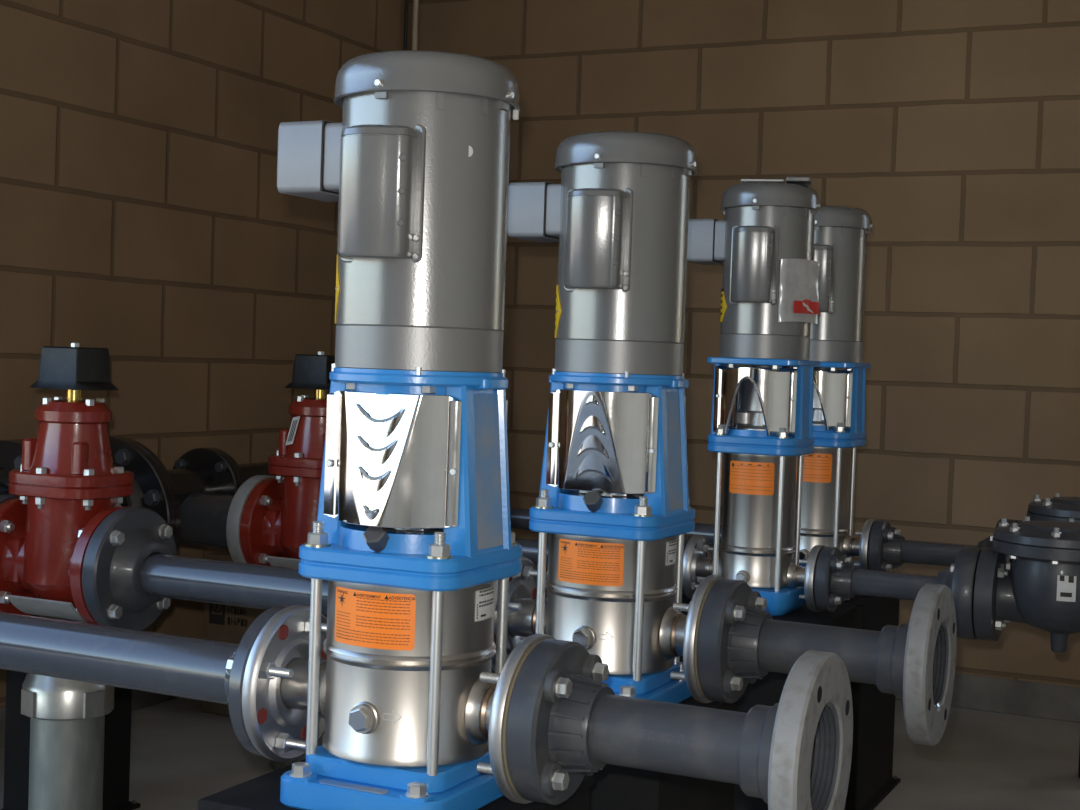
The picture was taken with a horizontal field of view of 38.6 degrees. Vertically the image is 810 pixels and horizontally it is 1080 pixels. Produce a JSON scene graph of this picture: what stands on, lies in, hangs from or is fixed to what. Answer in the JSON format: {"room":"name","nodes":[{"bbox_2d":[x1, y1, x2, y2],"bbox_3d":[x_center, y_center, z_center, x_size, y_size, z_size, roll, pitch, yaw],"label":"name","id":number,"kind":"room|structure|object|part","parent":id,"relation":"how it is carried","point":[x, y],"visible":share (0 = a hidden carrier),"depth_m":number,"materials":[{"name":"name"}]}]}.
{"room":"pump room","nodes":[
{"label":"pump room","id":0,"kind":"room"},
{"bbox_2d":[0,0,412,706],"bbox_3d":[-2.264,-0.770,1.638,0.200,3.200,8.000,3,2,26],"label":"wall","id":1,"kind":"structure","parent":0,"point":[145,219],"depth_m":4.12,"materials":[{"name":"brown brick"}]},
{"bbox_2d":[0,690,178,747],"bbox_3d":[-1.090,0.754,3.999,0.012,0.097,2.738,3,2,26],"label":"baseboard","id":2,"kind":"structure","parent":1,"relation":"attached to","point":[140,699],"depth_m":4.06,"materials":[{"name":"concrete"}]},
{"bbox_2d":[403,0,408,49],"bbox_3d":[-0.460,-0.806,5.126,0.012,3.189,0.011,3,2,26],"label":"cable","id":3,"kind":"object","parent":1,"relation":"attached to","point":[406,1],"visible":0.02,"depth_m":5.11,"materials":[{"name":"black plastic"}]},
{"bbox_2d":[0,697,1079,809],"bbox_3d":[0.293,1.015,0.436,6.000,0.120,8.400,3,2,26],"label":"floor","id":4,"kind":"structure","parent":0,"point":[181,754],"depth_m":3.70,"materials":[{"name":"concrete"}]},
{"bbox_2d":[7,595,113,809],"bbox_3d":[-0.888,0.597,2.901,0.180,0.488,0.180,3,2,26],"label":"stand","id":5,"kind":"object","parent":4,"relation":"on","point":[66,761],"visible":0.56,"depth_m":2.84,"materials":[{"name":"silver metal"}]},
{"bbox_3d":[-0.892,0.705,2.904,0.180,0.272,0.180,3,2,26],"label":"post","id":6,"kind":"part","parent":5,"relation":"part of","materials":[{"name":"grey metal"}]},
{"bbox_2d":[0,343,133,624],"bbox_3d":[-0.877,0.147,2.889,0.258,0.528,0.230,3,2,26],"label":"valve","id":7,"kind":"object","parent":5,"relation":"on","point":[67,482],"visible":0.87,"depth_m":2.83,"materials":[{"name":"metal"}]},
{"bbox_3d":[-0.871,-0.021,2.885,0.030,0.036,0.030,3,2,26],"label":"valve stem","id":8,"kind":"part","parent":7,"relation":"part of","materials":[{"name":"gold metal"}]},
{"bbox_2d":[0,670,139,809],"bbox_3d":[-0.961,0.652,3.144,0.208,0.360,0.208,3,2,26],"label":"pedestal","id":9,"kind":"object","parent":4,"relation":"on","point":[117,733],"visible":0.24,"depth_m":3.10,"materials":[{"name":"black metal"}]},
{"bbox_3d":[-0.967,0.827,3.150,0.208,0.009,0.208,3,2,26],"label":"foot plate","id":10,"kind":"part","parent":9,"relation":"part of","materials":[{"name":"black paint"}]},
{"bbox_2d":[0,436,275,616],"bbox_3d":[-1.222,0.269,2.915,0.458,0.380,3.580,3,2,26],"label":"suction manifold","id":11,"kind":"object","parent":9,"relation":"on","point":[204,495],"visible":0.33,"depth_m":3.59,"materials":[{"name":"black metal"}]},
{"bbox_2d":[201,550,265,716],"bbox_3d":[-0.559,0.608,4.082,0.556,0.420,0.351,3,2,26],"label":"cardboard box","id":12,"kind":"object","parent":4,"relation":"on","point":[222,623],"visible":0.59,"depth_m":4.01,"materials":[{"name":"brown cardboard"}]},
{"bbox_2d":[209,603,246,626],"bbox_3d":[-0.810,0.532,4.006,0.122,0.082,0.001,3,2,26],"label":"print","id":13,"kind":"object","parent":12,"relation":"attached to","point":[213,618],"depth_m":4.02},
{"bbox_2d":[267,556,326,769],"bbox_3d":[-0.527,0.590,3.562,0.180,0.488,0.180,3,2,26],"label":"stand","id":14,"kind":"object","parent":4,"relation":"on","point":[274,561],"visible":0.09,"depth_m":3.51,"materials":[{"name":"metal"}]},
{"bbox_2d":[240,351,334,565],"bbox_3d":[-0.511,0.141,3.549,0.258,0.528,0.230,3,2,26],"label":"valve","id":15,"kind":"object","parent":14,"relation":"on","point":[279,513],"visible":0.49,"depth_m":3.50,"materials":[{"name":"metal"}]},
{"bbox_2d":[288,420,296,441],"bbox_3d":[-0.562,0.058,3.500,0.023,0.051,0.007,3,2,26],"label":"print","id":16,"kind":"object","parent":15,"relation":"attached to","point":[292,432],"depth_m":3.50,"materials":[{"name":"black"}]},
{"bbox_3d":[-0.506,-0.028,3.544,0.030,0.036,0.030,3,2,26],"label":"valve stem","id":17,"kind":"part","parent":15,"relation":"part of","materials":[{"name":"gold metal"}]},
{"bbox_3d":[-0.531,0.698,3.566,0.180,0.272,0.180,3,2,26],"label":"post","id":18,"kind":"part","parent":14,"relation":"part of","materials":[{"name":"silver metal"}]},
{"bbox_2d":[197,759,594,809],"bbox_3d":[-0.173,0.682,1.899,0.380,0.427,0.380,3,2,26],"label":"pedestal","id":19,"kind":"object","parent":4,"relation":"on","point":[262,792],"visible":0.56,"depth_m":1.84,"materials":[{"name":"black metal"}]},
{"bbox_2d":[242,50,554,809],"bbox_3d":[-0.152,0.030,1.847,0.354,0.880,0.258,3,2,26],"label":"pump","id":20,"kind":"object","parent":19,"relation":"on","point":[412,538],"visible":0.97,"depth_m":1.76,"materials":[{"name":"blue metal"}]},
{"bbox_2d":[0,605,326,755],"bbox_3d":[-0.814,0.324,2.174,1.207,0.188,0.188,3,2,26],"label":"pipe","id":21,"kind":"object","parent":20,"relation":"attached to","point":[172,665],"visible":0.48,"depth_m":2.00,"materials":[{"name":"grey metal"}]},
{"bbox_3d":[-0.266,-0.300,1.909,0.066,0.086,0.116,3,2,26],"label":"box lid","id":22,"kind":"part","parent":20,"relation":"part of","materials":[{"name":"grey metal"}]},
{"bbox_3d":[-0.267,0.305,1.821,0.013,0.215,0.013,3,2,26],"label":"tie rod","id":23,"kind":"part","parent":20,"relation":"part of","materials":[{"name":"metal"}]},
{"bbox_2d":[304,542,330,546],"bbox_3d":[-0.262,0.164,1.816,0.031,0.003,0.031,2,2,-12],"label":"washer","id":24,"kind":"object","parent":20,"relation":"in","point":[308,544],"depth_m":1.81,"materials":[{"name":"silver metal"}]},
{"bbox_3d":[-0.235,-0.139,1.860,0.016,0.082,0.105,2,2,8],"label":"name plate","id":25,"kind":"part","parent":20,"relation":"part of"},
{"bbox_3d":[-0.177,-0.241,1.772,0.108,0.156,0.022,3,2,26],"label":"mounting plate","id":26,"kind":"part","parent":20,"relation":"part of","materials":[{"name":"grey metal"}]},
{"bbox_3d":[-0.162,0.442,1.863,0.218,0.056,0.248,3,2,26],"label":"plate","id":27,"kind":"part","parent":20,"relation":"part of","materials":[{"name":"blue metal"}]},
{"bbox_3d":[-0.157,0.309,1.859,0.207,0.210,0.207,3,2,26],"label":"casing","id":28,"kind":"part","parent":20,"relation":"part of","materials":[{"name":"silver metal"}]},
{"bbox_3d":[-0.119,0.313,1.750,0.013,0.215,0.013,3,2,26],"label":"tie rod","id":29,"kind":"part","parent":20,"relation":"part of","materials":[{"name":"metal"}]},
{"bbox_2d":[426,554,452,558],"bbox_3d":[-0.114,0.172,1.746,0.031,0.003,0.031,2,2,-12],"label":"washer","id":30,"kind":"object","parent":20,"relation":"in","point":[428,556],"depth_m":1.73,"materials":[{"name":"silver metal"}]},
{"bbox_2d":[477,587,493,618],"bbox_3d":[-0.063,0.229,1.817,0.003,0.040,0.045,3,2,24],"label":"print","id":31,"kind":"object","parent":20,"relation":"attached to","point":[485,595],"depth_m":1.81,"materials":[{"name":"black"}]},
{"bbox_3d":[-0.062,0.077,1.817,0.015,0.181,0.068,3,2,26],"label":"dusty panel","id":32,"kind":"part","parent":20,"relation":"part of","materials":[{"name":"metal"}]},
{"bbox_3d":[-0.048,0.311,1.898,0.013,0.215,0.013,3,2,26],"label":"tie rod","id":33,"kind":"part","parent":20,"relation":"part of","materials":[{"name":"metal"}]},
{"bbox_2d":[477,639,852,809],"bbox_3d":[0.130,0.370,1.722,0.390,0.228,0.228,3,2,26],"label":"pipe","id":34,"kind":"object","parent":20,"relation":"attached to","point":[563,725],"visible":0.93,"depth_m":1.69,"materials":[{"name":"grey metal"}]},
{"bbox_2d":[589,696,740,809],"bbox_3d":[0.084,0.675,2.436,0.380,0.427,0.380,3,2,26],"label":"pedestal","id":35,"kind":"object","parent":4,"relation":"on","point":[615,787],"visible":0.09,"depth_m":2.24,"materials":[{"name":"black metal"}]},
{"bbox_2d":[491,131,724,702],"bbox_3d":[0.116,0.023,2.407,0.354,0.880,0.258,3,2,26],"label":"pump","id":36,"kind":"object","parent":35,"relation":"on","point":[612,503],"visible":0.95,"depth_m":2.32,"materials":[{"name":"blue metal"}]},
{"bbox_2d":[82,507,547,672],"bbox_3d":[-0.384,0.321,2.655,0.846,0.230,0.230,3,2,26],"label":"pipe","id":37,"kind":"object","parent":36,"relation":"attached to","point":[132,569],"visible":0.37,"depth_m":2.75,"materials":[{"name":"grey metal"}]},
{"bbox_3d":[0.002,-0.307,2.468,0.066,0.086,0.116,3,2,26],"label":"box lid","id":38,"kind":"part","parent":36,"relation":"part of","materials":[{"name":"grey metal"}]},
{"bbox_3d":[0.001,0.298,2.380,0.013,0.215,0.013,3,2,26],"label":"tie rod","id":39,"kind":"part","parent":36,"relation":"part of","materials":[{"name":"metal"}]},
{"bbox_2d":[534,505,553,508],"bbox_3d":[0.006,0.157,2.376,0.031,0.003,0.031,2,2,-12],"label":"washer","id":40,"kind":"object","parent":36,"relation":"in","point":[535,506],"depth_m":2.36,"materials":[{"name":"silver metal"}]},
{"bbox_3d":[0.033,-0.146,2.419,0.016,0.082,0.105,2,2,8],"label":"name plate","id":41,"kind":"part","parent":36,"relation":"part of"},
{"bbox_3d":[0.091,-0.248,2.331,0.108,0.156,0.022,3,2,26],"label":"mounting plate","id":42,"kind":"part","parent":36,"relation":"part of","materials":[{"name":"silver metal"}]},
{"bbox_3d":[0.110,0.301,2.418,0.207,0.210,0.207,3,2,26],"label":"casing","id":43,"kind":"part","parent":36,"relation":"part of","materials":[{"name":"silver metal"}]},
{"bbox_3d":[0.149,0.305,2.309,0.013,0.215,0.013,3,2,26],"label":"tie rod","id":44,"kind":"part","parent":36,"relation":"part of","materials":[{"name":"metal"}]},
{"bbox_2d":[633,513,652,516],"bbox_3d":[0.154,0.164,2.305,0.031,0.003,0.031,1,2,-27],"label":"washer","id":45,"kind":"object","parent":36,"relation":"in","point":[634,514],"depth_m":2.29,"materials":[{"name":"silver metal"}]},
{"bbox_3d":[0.106,0.434,2.422,0.218,0.056,0.248,3,2,26],"label":"plate","id":46,"kind":"part","parent":36,"relation":"part of","materials":[{"name":"blue metal"}]},
{"bbox_2d":[667,540,676,562],"bbox_3d":[0.205,0.222,2.376,0.003,0.040,0.045,3,2,24],"label":"print","id":47,"kind":"object","parent":36,"relation":"attached to","point":[671,544],"depth_m":2.37,"materials":[{"name":"black"}]},
{"bbox_3d":[0.206,0.070,2.376,0.015,0.181,0.068,3,2,26],"label":"dusty panel","id":48,"kind":"part","parent":36,"relation":"part of","materials":[{"name":"blue metal"}]},
{"bbox_3d":[0.220,0.303,2.457,0.013,0.215,0.013,3,2,26],"label":"tie rod","id":49,"kind":"part","parent":36,"relation":"part of","materials":[{"name":"metal"}]},
{"bbox_2d":[670,578,956,745],"bbox_3d":[0.398,0.362,2.281,0.390,0.228,0.228,3,2,26],"label":"pipe","id":50,"kind":"object","parent":36,"relation":"attached to","point":[738,642],"visible":0.95,"depth_m":2.25,"materials":[{"name":"grey metal"}]},
{"bbox_3d":[0.091,0.469,2.430,0.356,0.014,0.356,3,2,26],"label":"plate","id":51,"kind":"part","parent":35,"relation":"part of","materials":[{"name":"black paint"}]},
{"bbox_2d":[680,597,855,809],"bbox_3d":[0.410,0.644,3.114,0.380,0.472,0.380,3,2,26],"label":"pedestal","id":52,"kind":"object","parent":4,"relation":"on","point":[767,691],"visible":0.2,"depth_m":2.94,"materials":[{"name":"black metal"}]},
{"bbox_2d":[683,182,824,615],"bbox_3d":[0.431,-0.016,3.086,0.294,0.849,0.221,3,2,26],"label":"pump","id":53,"kind":"object","parent":52,"relation":"on","point":[762,418],"visible":0.95,"depth_m":3.02,"materials":[{"name":"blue metal"}]},
{"bbox_2d":[515,534,713,597],"bbox_3d":[-0.028,0.310,3.320,0.824,0.230,0.230,3,2,26],"label":"pipe","id":54,"kind":"object","parent":53,"relation":"attached to","point":[530,546],"visible":0.17,"depth_m":3.29,"materials":[{"name":"grey metal"}]},
{"bbox_3d":[0.342,-0.332,3.139,0.058,0.086,0.103,3,2,26],"label":"box lid","id":55,"kind":"part","parent":53,"relation":"part of","materials":[{"name":"grey metal"}]},
{"bbox_3d":[0.353,0.225,3.065,0.011,0.270,0.011,3,2,26],"label":"tie rod","id":56,"kind":"part","parent":53,"relation":"part of","materials":[{"name":"metal"}]},
{"bbox_3d":[0.370,-0.196,3.095,0.014,0.060,0.094,2,2,8],"label":"name plate","id":57,"kind":"part","parent":53,"relation":"part of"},
{"bbox_3d":[0.421,-0.273,3.017,0.096,0.156,0.020,3,2,26],"label":"mounting plate","id":58,"kind":"part","parent":53,"relation":"part of","materials":[{"name":"silver metal"}]},
{"bbox_3d":[0.438,0.227,3.095,0.151,0.265,0.151,3,2,26],"label":"casing","id":59,"kind":"part","parent":53,"relation":"part of","materials":[{"name":"silver metal"}]},
{"bbox_2d":[741,179,784,182],"bbox_3d":[0.443,-0.442,3.062,0.084,0.004,0.068,2,2,12],"label":"booklet","id":60,"kind":"object","parent":53,"relation":"on","point":[742,180],"visible":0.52,"depth_m":3.03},
{"bbox_3d":[0.433,0.384,3.100,0.180,0.049,0.180,3,2,26],"label":"plate","id":61,"kind":"part","parent":53,"relation":"part of","materials":[{"name":"blue metal"}]},
{"bbox_3d":[0.468,0.230,3.010,0.011,0.270,0.011,3,2,26],"label":"tie rod","id":62,"kind":"part","parent":53,"relation":"part of","materials":[{"name":"metal"}]},
{"bbox_3d":[0.523,0.229,3.126,0.011,0.270,0.011,3,2,26],"label":"tie rod","id":63,"kind":"part","parent":53,"relation":"part of","materials":[{"name":"metal"}]},
{"bbox_2d":[778,259,819,323],"bbox_3d":[0.510,-0.222,3.011,0.104,0.125,0.016,1,2,-33],"label":"bag","id":64,"kind":"object","parent":53,"relation":"attached to","point":[798,290],"visible":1,"depth_m":3.00,"materials":[{"name":"clear plastic"}]},
{"bbox_2d":[786,177,811,185],"bbox_3d":[0.512,-0.443,3.048,0.048,0.010,0.068,2,2,12],"label":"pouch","id":65,"kind":"object","parent":53,"relation":"on","point":[806,181],"visible":0.86,"depth_m":3.02,"materials":[{"name":"silver metal"}]},
{"bbox_2d":[799,546,1010,639],"bbox_3d":[0.703,0.350,2.970,0.395,0.174,0.174,3,2,26],"label":"pipe","id":66,"kind":"object","parent":53,"relation":"attached to","point":[837,580],"visible":0.76,"depth_m":2.96,"materials":[{"name":"grey metal"}]},
{"bbox_2d":[974,516,1079,652],"bbox_3d":[0.962,0.336,2.846,0.284,0.238,0.252,3,2,26],"label":"valve","id":67,"kind":"object","parent":66,"relation":"attached to","point":[1040,589],"visible":0.97,"depth_m":2.80,"materials":[{"name":"black metal"}]},
{"bbox_2d":[1060,575,1073,596],"bbox_3d":[0.941,0.324,2.755,0.024,0.038,0.001,2,2,14],"label":"print","id":68,"kind":"object","parent":67,"relation":"attached to","point":[1066,581],"depth_m":2.75,"materials":[{"name":"black"}]},
{"bbox_3d":[0.418,0.415,3.107,0.356,0.014,0.356,3,2,26],"label":"plate","id":69,"kind":"part","parent":52,"relation":"part of","materials":[{"name":"black paint"}]},
{"bbox_2d":[841,595,900,809],"bbox_3d":[0.597,0.639,3.505,0.380,0.472,0.380,3,2,26],"label":"pedestal","id":70,"kind":"object","parent":4,"relation":"on","point":[871,780],"visible":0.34,"depth_m":3.37,"materials":[{"name":"black metal"}]},
{"bbox_2d":[779,206,875,569],"bbox_3d":[0.619,-0.021,3.476,0.294,0.849,0.221,3,2,26],"label":"pump","id":71,"kind":"object","parent":70,"relation":"on","point":[841,233],"visible":0.56,"depth_m":3.40,"materials":[{"name":"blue metal"}]},
{"bbox_2d":[510,508,721,546],"bbox_3d":[-0.022,0.262,3.796,1.229,0.230,0.230,3,2,26],"label":"pipe","id":72,"kind":"object","parent":71,"relation":"attached to","point":[519,517],"visible":0.05,"depth_m":3.77,"materials":[{"name":"grey metal"}]},
{"bbox_3d":[0.625,0.222,3.486,0.151,0.265,0.151,3,2,26],"label":"casing","id":73,"kind":"part","parent":71,"relation":"part of","materials":[{"name":"silver metal"}]},
{"bbox_3d":[0.620,0.379,3.490,0.180,0.049,0.180,3,2,26],"label":"plate","id":74,"kind":"part","parent":71,"relation":"part of","materials":[{"name":"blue metal"}]},
{"bbox_3d":[0.608,-0.278,3.408,0.096,0.156,0.020,3,2,26],"label":"mounting plate","id":75,"kind":"part","parent":71,"relation":"part of","materials":[{"name":"grey metal"}]},
{"bbox_3d":[0.655,0.225,3.401,0.011,0.270,0.011,3,2,26],"label":"tie rod","id":76,"kind":"part","parent":71,"relation":"part of","materials":[{"name":"metal"}]},
{"bbox_3d":[0.710,0.224,3.516,0.011,0.270,0.011,3,2,26],"label":"tie rod","id":77,"kind":"part","parent":71,"relation":"part of","materials":[{"name":"metal"}]},
{"bbox_2d":[854,519,1017,571],"bbox_3d":[0.891,0.327,3.360,0.395,0.174,0.174,3,2,26],"label":"pipe","id":78,"kind":"object","parent":71,"relation":"attached to","point":[888,550],"visible":0.57,"depth_m":3.37,"materials":[{"name":"grey metal"}]},
{"bbox_2d":[1011,493,1079,559],"bbox_3d":[1.150,0.314,3.236,0.284,0.238,0.252,3,2,26],"label":"valve","id":79,"kind":"object","parent":78,"relation":"attached to","point":[1057,508],"visible":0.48,"depth_m":3.18,"materials":[{"name":"black metal"}]},
{"bbox_3d":[0.605,0.410,3.498,0.356,0.014,0.356,3,2,26],"label":"plate","id":80,"kind":"part","parent":70,"relation":"part of","materials":[{"name":"black paint"}]},
{"bbox_3d":[0.589,0.870,3.511,0.380,0.009,0.380,3,2,26],"label":"foot plate","id":81,"kind":"part","parent":70,"relation":"part of","materials":[{"name":"black paint"}]},
{"bbox_2d":[1078,746,1079,777],"bbox_3d":[1.346,0.786,3.677,0.110,0.218,0.110,3,2,26],"label":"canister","id":82,"kind":"object","parent":4,"relation":"on","point":[1079,746],"visible":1,"depth_m":3.69,"materials":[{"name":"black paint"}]},
{"bbox_2d":[417,0,1079,687],"bbox_3d":[2.121,-0.692,4.085,6.000,3.200,0.200,3,2,26],"label":"wall","id":83,"kind":"structure","parent":0,"point":[954,125],"depth_m":4.50,"materials":[{"name":"brown brick"}]},
{"bbox_2d":[412,0,418,49],"bbox_3d":[-0.428,-0.807,5.170,0.036,3.189,0.040,3,2,26],"label":"conduit","id":84,"kind":"object","parent":83,"relation":"attached to","point":[415,2],"visible":0.02,"depth_m":5.14,"materials":[{"name":"beige metal"}]},
{"bbox_2d":[895,673,1079,722],"bbox_3d":[2.022,0.860,4.035,5.600,0.097,0.012,3,2,26],"label":"baseboard","id":85,"kind":"structure","parent":83,"relation":"attached to","point":[999,695],"depth_m":4.35,"materials":[{"name":"concrete"}]}
]}

